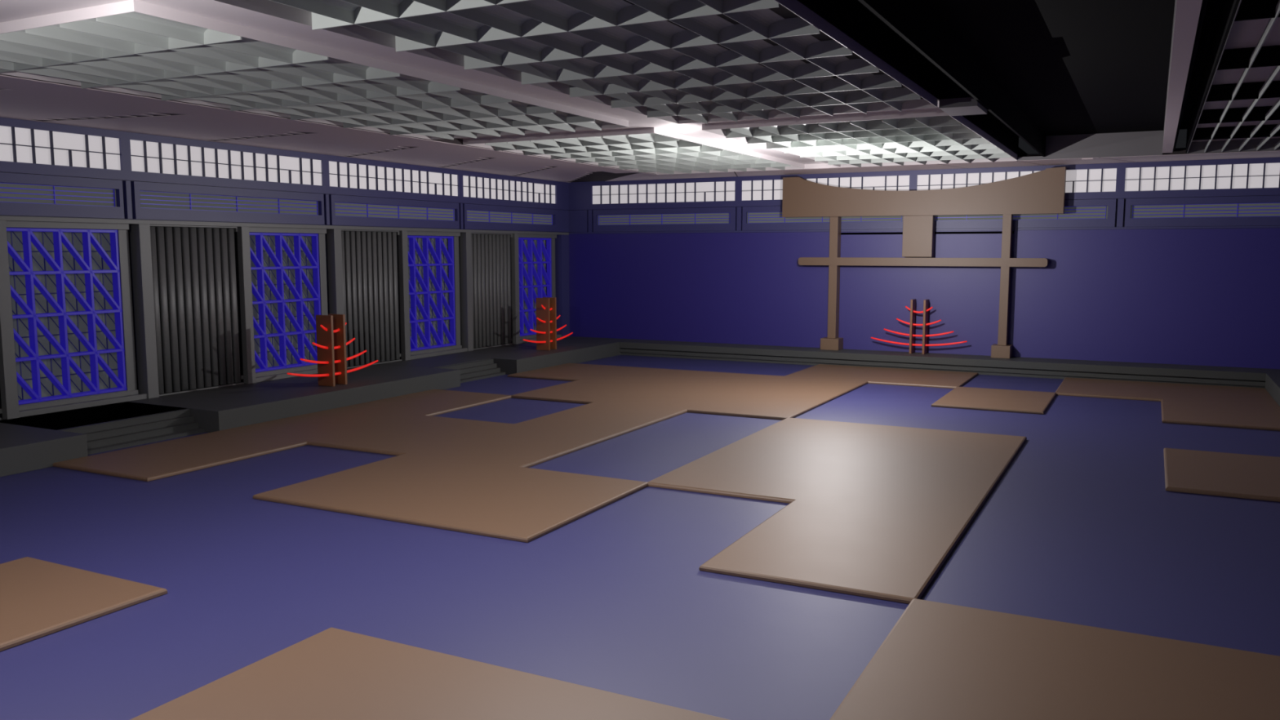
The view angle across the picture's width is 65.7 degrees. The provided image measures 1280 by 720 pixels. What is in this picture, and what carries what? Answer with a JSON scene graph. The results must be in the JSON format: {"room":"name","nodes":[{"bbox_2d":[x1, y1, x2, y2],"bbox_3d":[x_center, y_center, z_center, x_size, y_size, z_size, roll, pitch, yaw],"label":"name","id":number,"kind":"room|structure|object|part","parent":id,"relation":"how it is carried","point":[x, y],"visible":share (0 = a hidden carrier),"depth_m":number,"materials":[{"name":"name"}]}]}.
{"room":"martial arts dojo","nodes":[
{"label":"martial arts dojo","id":0,"kind":"room"},
{"bbox_2d":[0,117,570,234],"bbox_3d":[-7.034,-2.404,12.348,0.500,1.370,23.550,3,7,27],"label":"wall","id":1,"kind":"structure","parent":0,"point":[127,184],"depth_m":14.32,"materials":[{"name":"blue"}]},
{"bbox_2d":[0,390,2,419],"bbox_3d":[-7.737,-0.386,10.828,0.073,2.290,1.600,3,7,27],"label":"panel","id":2,"kind":"object","parent":1,"relation":"attached to","point":[1,414],"visible":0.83,"depth_m":11.54,"materials":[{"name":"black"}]},
{"bbox_2d":[0,182,116,206],"bbox_3d":[-7.421,-1.911,11.251,0.034,0.222,3.178,3,7,27],"label":"air vent","id":3,"kind":"object","parent":1,"relation":"in","point":[9,192],"visible":1,"depth_m":11.96,"materials":[{"name":"grey"}]},
{"bbox_2d":[0,125,120,169],"bbox_3d":[-7.390,-2.457,11.152,0.040,0.400,3.340,3,7,27],"label":"window","id":4,"kind":"structure","parent":1,"relation":"in","point":[17,144],"depth_m":11.92,"materials":[{"name":"grey paper"}]},
{"bbox_2d":[6,227,137,405],"bbox_3d":[-7.227,-0.550,12.101,0.179,2.160,2.128,3,7,27],"label":"lattice screen","id":5,"kind":"object","parent":1,"relation":"attached to","point":[71,288],"visible":0.89,"depth_m":12.36,"materials":[{"name":"blue wood"}]},
{"bbox_2d":[150,224,244,395],"bbox_3d":[-6.148,-0.726,13.894,0.073,2.290,1.600,3,7,27],"label":"panel","id":6,"kind":"object","parent":1,"relation":"attached to","point":[196,275],"visible":1,"depth_m":13.79,"materials":[{"name":"black wood"}]},
{"bbox_3d":[-6.178,-1.847,13.695,0.059,0.018,1.440,3,7,27],"label":"head rail","id":7,"kind":"part","parent":6,"relation":"part of","materials":[{"name":"grey wood"}]},
{"bbox_3d":[-6.181,0.410,13.947,0.054,0.020,1.440,3,7,27],"label":"sill","id":8,"kind":"part","parent":6,"relation":"part of","materials":[{"name":"grey wood"}]},
{"bbox_2d":[129,139,322,185],"bbox_3d":[-5.801,-2.798,14.218,0.040,0.400,3.340,3,7,27],"label":"window","id":9,"kind":"structure","parent":1,"relation":"in","point":[146,156],"depth_m":14.01,"materials":[{"name":"grey paper"}]},
{"bbox_2d":[139,191,318,215],"bbox_3d":[-5.833,-2.252,14.317,0.034,0.222,3.178,3,7,27],"label":"wall panel","id":10,"kind":"object","parent":1,"relation":"in","point":[148,199],"visible":1,"depth_m":14.14,"materials":[{"name":"grey"}]},
{"bbox_2d":[0,215,568,419],"bbox_3d":[-7.054,-0.580,12.335,0.340,2.348,23.150,3,7,27],"label":"trim","id":11,"kind":"structure","parent":1,"relation":"attached to","point":[139,229],"depth_m":14.38,"materials":[{"name":"grey wood"}]},
{"bbox_2d":[249,231,328,373],"bbox_3d":[-5.638,-0.891,15.167,0.179,2.160,2.128,3,7,27],"label":"lattice screen","id":12,"kind":"object","parent":1,"relation":"attached to","point":[284,266],"visible":0.64,"depth_m":15.41,"materials":[{"name":"blue wood"}]},
{"bbox_2d":[341,229,401,368],"bbox_3d":[-4.559,-1.067,16.960,0.073,2.290,1.600,3,7,27],"label":"panel","id":13,"kind":"object","parent":1,"relation":"attached to","point":[370,258],"visible":0.94,"depth_m":16.88,"materials":[{"name":"black"}]},
{"bbox_3d":[-4.590,-2.188,16.761,0.059,0.018,1.440,3,7,27],"label":"head rail","id":14,"kind":"part","parent":13,"relation":"part of","materials":[{"name":"grey wood"}]},
{"bbox_3d":[-4.592,0.069,17.013,0.054,0.020,1.440,3,7,27],"label":"sill","id":15,"kind":"part","parent":13,"relation":"part of","materials":[{"name":"grey wood"}]},
{"bbox_2d":[328,160,458,195],"bbox_3d":[-4.213,-3.138,17.284,0.040,0.400,3.340,3,7,27],"label":"window","id":16,"kind":"structure","parent":1,"relation":"in","point":[344,175],"depth_m":17.11,"materials":[{"name":"grey paper"}]},
{"bbox_2d":[334,202,454,221],"bbox_3d":[-4.244,-2.593,17.384,0.034,0.222,3.178,3,7,27],"label":"air vent","id":17,"kind":"object","parent":1,"relation":"in","point":[342,209],"visible":1,"depth_m":17.25,"materials":[{"name":"grey"}]},
{"bbox_2d":[407,235,460,351],"bbox_3d":[-4.050,-1.232,18.233,0.179,2.160,2.128,3,7,27],"label":"lattice screen","id":18,"kind":"object","parent":1,"relation":"attached to","point":[431,306],"visible":0.7,"depth_m":18.58,"materials":[{"name":"blue wood"}]},
{"bbox_2d":[471,232,513,350],"bbox_3d":[-2.971,-1.408,20.027,0.073,2.290,1.600,3,7,27],"label":"panel","id":19,"kind":"object","parent":1,"relation":"attached to","point":[491,283],"visible":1,"depth_m":19.94,"materials":[{"name":"black wood"}]},
{"bbox_3d":[-3.001,-2.529,19.827,0.059,0.018,1.440,3,7,27],"label":"head rail","id":20,"kind":"part","parent":19,"relation":"part of","materials":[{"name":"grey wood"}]},
{"bbox_3d":[-3.003,-0.272,20.079,0.054,0.020,1.440,3,7,27],"label":"sill","id":21,"kind":"part","parent":19,"relation":"part of","materials":[{"name":"grey wood"}]},
{"bbox_2d":[462,175,555,203],"bbox_3d":[-2.624,-3.479,20.350,0.040,0.400,3.340,3,7,27],"label":"window","id":22,"kind":"structure","parent":1,"relation":"in","point":[473,187],"depth_m":20.22,"materials":[{"name":"grey paper"}]},
{"bbox_2d":[466,209,552,225],"bbox_3d":[-2.656,-2.934,20.450,0.034,0.222,3.178,3,7,27],"label":"air vent","id":23,"kind":"object","parent":1,"relation":"in","point":[472,215],"visible":1,"depth_m":20.35,"materials":[{"name":"grey"}]},
{"bbox_2d":[518,237,555,337],"bbox_3d":[-2.461,-1.572,21.299,0.179,2.160,2.128,3,7,27],"label":"lattice screen","id":24,"kind":"object","parent":1,"relation":"attached to","point":[534,257],"visible":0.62,"depth_m":21.51,"materials":[{"name":"blue wood"}]},
{"bbox_2d":[34,227,546,390],"bbox_3d":[-7.258,-0.439,12.457,0.200,2.600,23.150,3,7,27],"label":"wall","id":25,"kind":"structure","parent":0,"point":[34,228],"depth_m":13.37,"materials":[{"name":"black"}]},
{"bbox_2d":[0,0,940,164],"bbox_3d":[-1.652,-2.590,8.656,6.830,0.064,21.990,3,7,27],"label":"ceiling beam","id":26,"kind":"structure","parent":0,"point":[10,10],"depth_m":8.15,"materials":[{"name":"grey"}]},
{"bbox_2d":[0,0,628,139],"bbox_3d":[-3.051,-2.690,9.987,3.080,0.160,6.740,3,7,27],"label":"grid","id":27,"kind":"object","parent":26,"relation":"attached to","point":[131,46],"visible":0.92,"depth_m":8.72,"materials":[{"name":"grey"}]},
{"bbox_2d":[213,0,937,124],"bbox_3d":[0.278,-2.500,8.283,3.050,0.160,6.740,3,7,27],"label":"grid","id":28,"kind":"object","parent":26,"relation":"attached to","point":[676,61],"visible":1,"depth_m":7.65,"materials":[{"name":"grey metal"}]},
{"bbox_2d":[462,127,804,174],"bbox_3d":[0.257,-3.400,16.373,3.080,0.160,6.305,3,7,27],"label":"grid","id":29,"kind":"object","parent":26,"relation":"attached to","point":[654,150],"visible":0.87,"depth_m":15.31,"materials":[{"name":"grey"}]},
{"bbox_2d":[656,160,1017,174],"bbox_3d":[3.362,-3.602,18.319,6.810,0.108,0.015,3,7,27],"label":"trim","id":30,"kind":"structure","parent":26,"relation":"attached to","point":[820,165],"depth_m":18.30,"materials":[{"name":"grey"}]},
{"bbox_2d":[702,109,1017,167],"bbox_3d":[3.587,-3.210,14.669,3.050,0.160,6.305,3,7,27],"label":"grid","id":31,"kind":"object","parent":26,"relation":"attached to","point":[933,135],"visible":0.91,"depth_m":13.58,"materials":[{"name":"grey"}]},
{"bbox_2d":[555,235,569,337],"bbox_3d":[-1.855,-1.676,22.438,0.400,2.295,0.320,3,7,27],"label":"wall","id":32,"kind":"structure","parent":0,"point":[562,242],"depth_m":22.29,"materials":[{"name":"blue paint"}]},
{"bbox_2d":[0,355,1279,719],"bbox_3d":[-0.278,1.338,8.783,12.355,0.120,22.700,3,7,27],"label":"floor","id":33,"kind":"structure","parent":0,"point":[1082,526],"depth_m":7.02,"materials":[{"name":"blue"}]},
{"bbox_2d":[0,556,167,651],"bbox_3d":[-4.242,1.577,5.908,1.501,0.040,2.089,3,7,27],"label":"floor mat","id":34,"kind":"object","parent":33,"relation":"on","point":[38,598],"visible":1,"depth_m":6.33,"materials":[{"name":"brown"}]},
{"bbox_2d":[0,401,204,454],"bbox_3d":[-6.411,0.800,11.816,1.472,0.279,1.688,3,7,27],"label":"steps","id":35,"kind":"structure","parent":33,"relation":"on","point":[108,427],"depth_m":11.92,"materials":[{"name":"grey wood"}]},
{"bbox_2d":[0,336,631,476],"bbox_3d":[-6.289,0.769,12.089,2.000,0.280,23.150,3,7,27],"label":"platform","id":36,"kind":"object","parent":33,"relation":"on","point":[23,449],"depth_m":13.72,"materials":[{"name":"grey"}]},
{"bbox_2d":[287,314,377,386],"bbox_3d":[-4.490,-0.147,14.421,0.295,1.025,1.795,3,7,27],"label":"rack","id":37,"kind":"object","parent":36,"relation":"on","point":[331,344],"visible":1,"depth_m":14.34,"materials":[{"name":"brown wood"}]},
{"bbox_2d":[523,297,573,350],"bbox_3d":[-1.848,-0.718,19.553,0.295,1.025,1.795,3,7,27],"label":"rack","id":38,"kind":"object","parent":36,"relation":"on","point":[546,331],"visible":1,"depth_m":19.45,"materials":[{"name":"red wood"}]},
{"bbox_2d":[129,626,729,719],"bbox_3d":[-0.976,1.762,4.236,2.971,0.040,2.089,3,7,27],"label":"floor mat","id":39,"kind":"object","parent":33,"relation":"on","point":[332,673],"visible":1,"depth_m":4.95,"materials":[{"name":"brown"}]},
{"bbox_2d":[382,355,505,382],"bbox_3d":[-3.459,0.167,17.510,1.469,0.280,1.632,3,7,27],"label":"steps","id":40,"kind":"structure","parent":33,"relation":"on","point":[471,368],"depth_m":17.42,"materials":[{"name":"grey wood"}]},
{"bbox_2d":[53,363,978,542],"bbox_3d":[-0.004,0.667,14.087,7.379,0.040,12.375,3,7,27],"label":"floor mat","id":41,"kind":"object","parent":33,"relation":"on","point":[462,475],"visible":0.98,"depth_m":11.46,"materials":[{"name":"brown"}]},
{"bbox_2d":[647,417,1026,604],"bbox_3d":[1.849,1.156,9.689,2.971,0.040,6.203,3,7,27],"label":"floor mat","id":42,"kind":"object","parent":33,"relation":"on","point":[874,511],"visible":0.97,"depth_m":9.00,"materials":[{"name":"brown"}]},
{"bbox_2d":[931,386,1056,414],"bbox_3d":[5.328,0.587,14.808,1.501,0.040,2.089,3,7,27],"label":"floor mat","id":43,"kind":"object","parent":33,"relation":"on","point":[961,397],"visible":1,"depth_m":14.57,"materials":[{"name":"brown fabric"}]},
{"bbox_2d":[829,598,1279,719],"bbox_3d":[2.108,1.810,3.808,2.971,0.040,4.146,3,7,27],"label":"floor mat","id":44,"kind":"object","parent":33,"relation":"on","point":[939,660],"visible":1,"depth_m":5.13,"materials":[{"name":"brown"}]},
{"bbox_2d":[1055,377,1279,431],"bbox_3d":[7.758,0.598,14.714,2.971,0.040,4.146,3,7,27],"label":"floor mat","id":45,"kind":"object","parent":33,"relation":"on","point":[1216,406],"visible":0.96,"depth_m":14.73,"materials":[{"name":"brown"}]},
{"bbox_2d":[1163,448,1279,502],"bbox_3d":[6.057,1.140,9.836,1.501,0.040,2.089,3,7,27],"label":"floor mat","id":46,"kind":"object","parent":33,"relation":"on","point":[1253,477],"visible":1,"depth_m":9.75,"materials":[{"name":"brown"}]},
{"bbox_2d":[1265,373,1279,406],"bbox_3d":[5.676,1.497,5.545,1.795,0.280,22.398,3,7,27],"label":"trim","id":47,"kind":"structure","parent":33,"relation":"on","point":[1272,381],"depth_m":14.99,"materials":[{"name":"grey wood"}]},
{"bbox_2d":[0,0,1279,182],"bbox_3d":[-0.181,-2.680,8.541,15.160,0.480,23.150,3,7,27],"label":"ceiling","id":48,"kind":"structure","parent":0,"point":[1039,69],"depth_m":10.73,"materials":[{"name":"black"}]},
{"bbox_2d":[938,0,1176,160],"bbox_3d":[2.356,-2.440,6.597,2.185,0.388,21.990,3,7,27],"label":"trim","id":49,"kind":"structure","parent":48,"relation":"attached to","point":[1135,143],"depth_m":16.01,"materials":[{"name":"grey paint"}]},
{"bbox_2d":[1162,0,1202,153],"bbox_3d":[3.360,-2.227,6.049,0.140,0.030,21.900,3,7,27],"label":"trim","id":50,"kind":"structure","parent":48,"relation":"attached to","point":[1187,11],"depth_m":8.06,"materials":[{"name":"grey"}]},
{"bbox_2d":[568,147,1279,368],"bbox_3d":[5.241,-1.868,19.204,15.940,3.950,0.500,3,7,27],"label":"wall","id":51,"kind":"structure","parent":0,"point":[1180,296],"depth_m":18.56,"materials":[{"name":"blue paint"}]},
{"bbox_2d":[597,213,729,225],"bbox_3d":[0.478,-3.033,21.340,3.188,0.222,0.034,3,7,27],"label":"air vent","id":52,"kind":"object","parent":51,"relation":"in","point":[694,218],"visible":1,"depth_m":21.31,"materials":[{"name":"grey"}]},
{"bbox_2d":[592,181,735,204],"bbox_3d":[0.457,-3.578,21.238,3.410,0.400,0.040,3,7,27],"label":"window","id":53,"kind":"structure","parent":51,"relation":"in","point":[724,190],"depth_m":21.20,"materials":[{"name":"grey paper"}]},
{"bbox_2d":[746,211,902,223],"bbox_3d":[3.634,-2.853,19.725,3.188,0.222,0.034,3,7,27],"label":"air vent","id":54,"kind":"object","parent":51,"relation":"in","point":[753,217],"visible":0.59,"depth_m":19.93,"materials":[{"name":"grey"}]},
{"bbox_2d":[741,175,909,200],"bbox_3d":[3.613,-3.398,19.623,3.410,0.400,0.040,3,7,27],"label":"window","id":55,"kind":"structure","parent":51,"relation":"in","point":[772,189],"depth_m":19.50,"materials":[{"name":"grey paper"}]},
{"bbox_2d":[619,339,1279,388],"bbox_3d":[5.773,0.058,18.492,13.550,0.280,0.850,3,7,27],"label":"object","id":56,"kind":"structure","parent":51,"relation":"attached to","point":[1051,368],"depth_m":18.05,"materials":[{"name":"grey"}]},
{"bbox_2d":[871,298,967,354],"bbox_3d":[5.308,-0.639,18.845,1.795,1.025,0.295,3,7,27],"label":"rack","id":57,"kind":"object","parent":56,"relation":"on","point":[912,335],"visible":1,"depth_m":18.78,"materials":[{"name":"red wood"}]},
{"bbox_2d":[782,166,1066,358],"bbox_3d":[5.175,-1.826,18.759,5.176,3.404,0.345,3,7,27],"label":"torii gate","id":58,"kind":"object","parent":56,"relation":"on","point":[1042,192],"visible":1,"depth_m":18.56,"materials":[{"name":"brown wood"}]},
{"bbox_3d":[3.833,-1.623,19.540,0.164,2.378,0.225,3,7,27],"label":"post","id":59,"kind":"part","parent":58,"relation":"part of","materials":[{"name":"brown wood"}]},
{"bbox_3d":[5.346,-2.409,18.796,3.300,0.040,0.001,3,7,27],"label":"rail","id":60,"kind":"part","parent":58,"relation":"part of","materials":[{"name":"brown wood"}]},
{"bbox_3d":[6.671,-1.461,18.087,0.150,2.378,0.225,3,7,27],"label":"post","id":61,"kind":"part","parent":58,"relation":"part of","materials":[{"name":"brown wood"}]},
{"bbox_2d":[916,168,1116,192],"bbox_3d":[6.769,-3.219,18.008,3.410,0.400,0.040,3,7,27],"label":"window","id":62,"kind":"structure","parent":51,"relation":"in","point":[1086,180],"depth_m":17.97,"materials":[{"name":"grey paper"}]},
{"bbox_2d":[935,205,1107,220],"bbox_3d":[6.790,-2.674,18.110,3.188,0.222,0.034,3,7,27],"label":"air vent","id":63,"kind":"object","parent":51,"relation":"in","point":[1095,211],"visible":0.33,"depth_m":17.76,"materials":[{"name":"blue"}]},
{"bbox_2d":[1124,162,1279,191],"bbox_3d":[9.925,-3.039,16.392,3.410,0.400,0.040,3,7,27],"label":"window","id":64,"kind":"structure","parent":51,"relation":"in","point":[1255,175],"depth_m":16.64,"materials":[{"name":"grey paper"}]},
{"bbox_2d":[1130,202,1279,217],"bbox_3d":[9.946,-2.494,16.494,3.188,0.222,0.034,3,7,27],"label":"air vent","id":65,"kind":"object","parent":51,"relation":"in","point":[1273,209],"visible":1,"depth_m":16.70,"materials":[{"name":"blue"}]},
{"bbox_2d":[1017,147,1027,155],"bbox_3d":[-0.148,-2.702,8.691,15.840,0.130,23.450,3,7,27],"label":"ceiling","id":66,"kind":"structure","parent":0,"point":[1020,153],"depth_m":17.35,"materials":[{"name":"black"}]},
{"bbox_2d":[1186,0,1279,153],"bbox_3d":[4.949,-2.205,5.256,3.000,0.198,21.950,3,7,27],"label":"grid","id":67,"kind":"object","parent":66,"relation":"attached to","point":[1240,112],"visible":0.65,"depth_m":10.06,"materials":[{"name":"grey metal"}]},
{"bbox_3d":[9.058,-3.082,13.181,2.994,0.165,0.020,3,7,27],"label":"cross blade","id":68,"kind":"part","parent":67,"relation":"part of","materials":[{"name":"black metal"}]},
{"bbox_3d":[8.122,-2.882,11.374,2.994,0.165,0.020,3,7,27],"label":"cross blade","id":69,"kind":"part","parent":67,"relation":"part of","materials":[{"name":"black metal"}]},
{"bbox_3d":[7.186,-2.681,9.568,2.994,0.165,0.020,3,7,27],"label":"cross blade","id":70,"kind":"part","parent":67,"relation":"part of","materials":[{"name":"black metal"}]},
{"bbox_3d":[6.250,-2.480,7.761,2.994,0.165,0.020,3,7,27],"label":"cross blade","id":71,"kind":"part","parent":67,"relation":"part of","materials":[{"name":"black metal"}]},
{"bbox_3d":[5.314,-2.279,5.954,2.994,0.165,0.020,3,7,27],"label":"cross blade","id":72,"kind":"part","parent":67,"relation":"part of","materials":[{"name":"black metal"}]}
]}

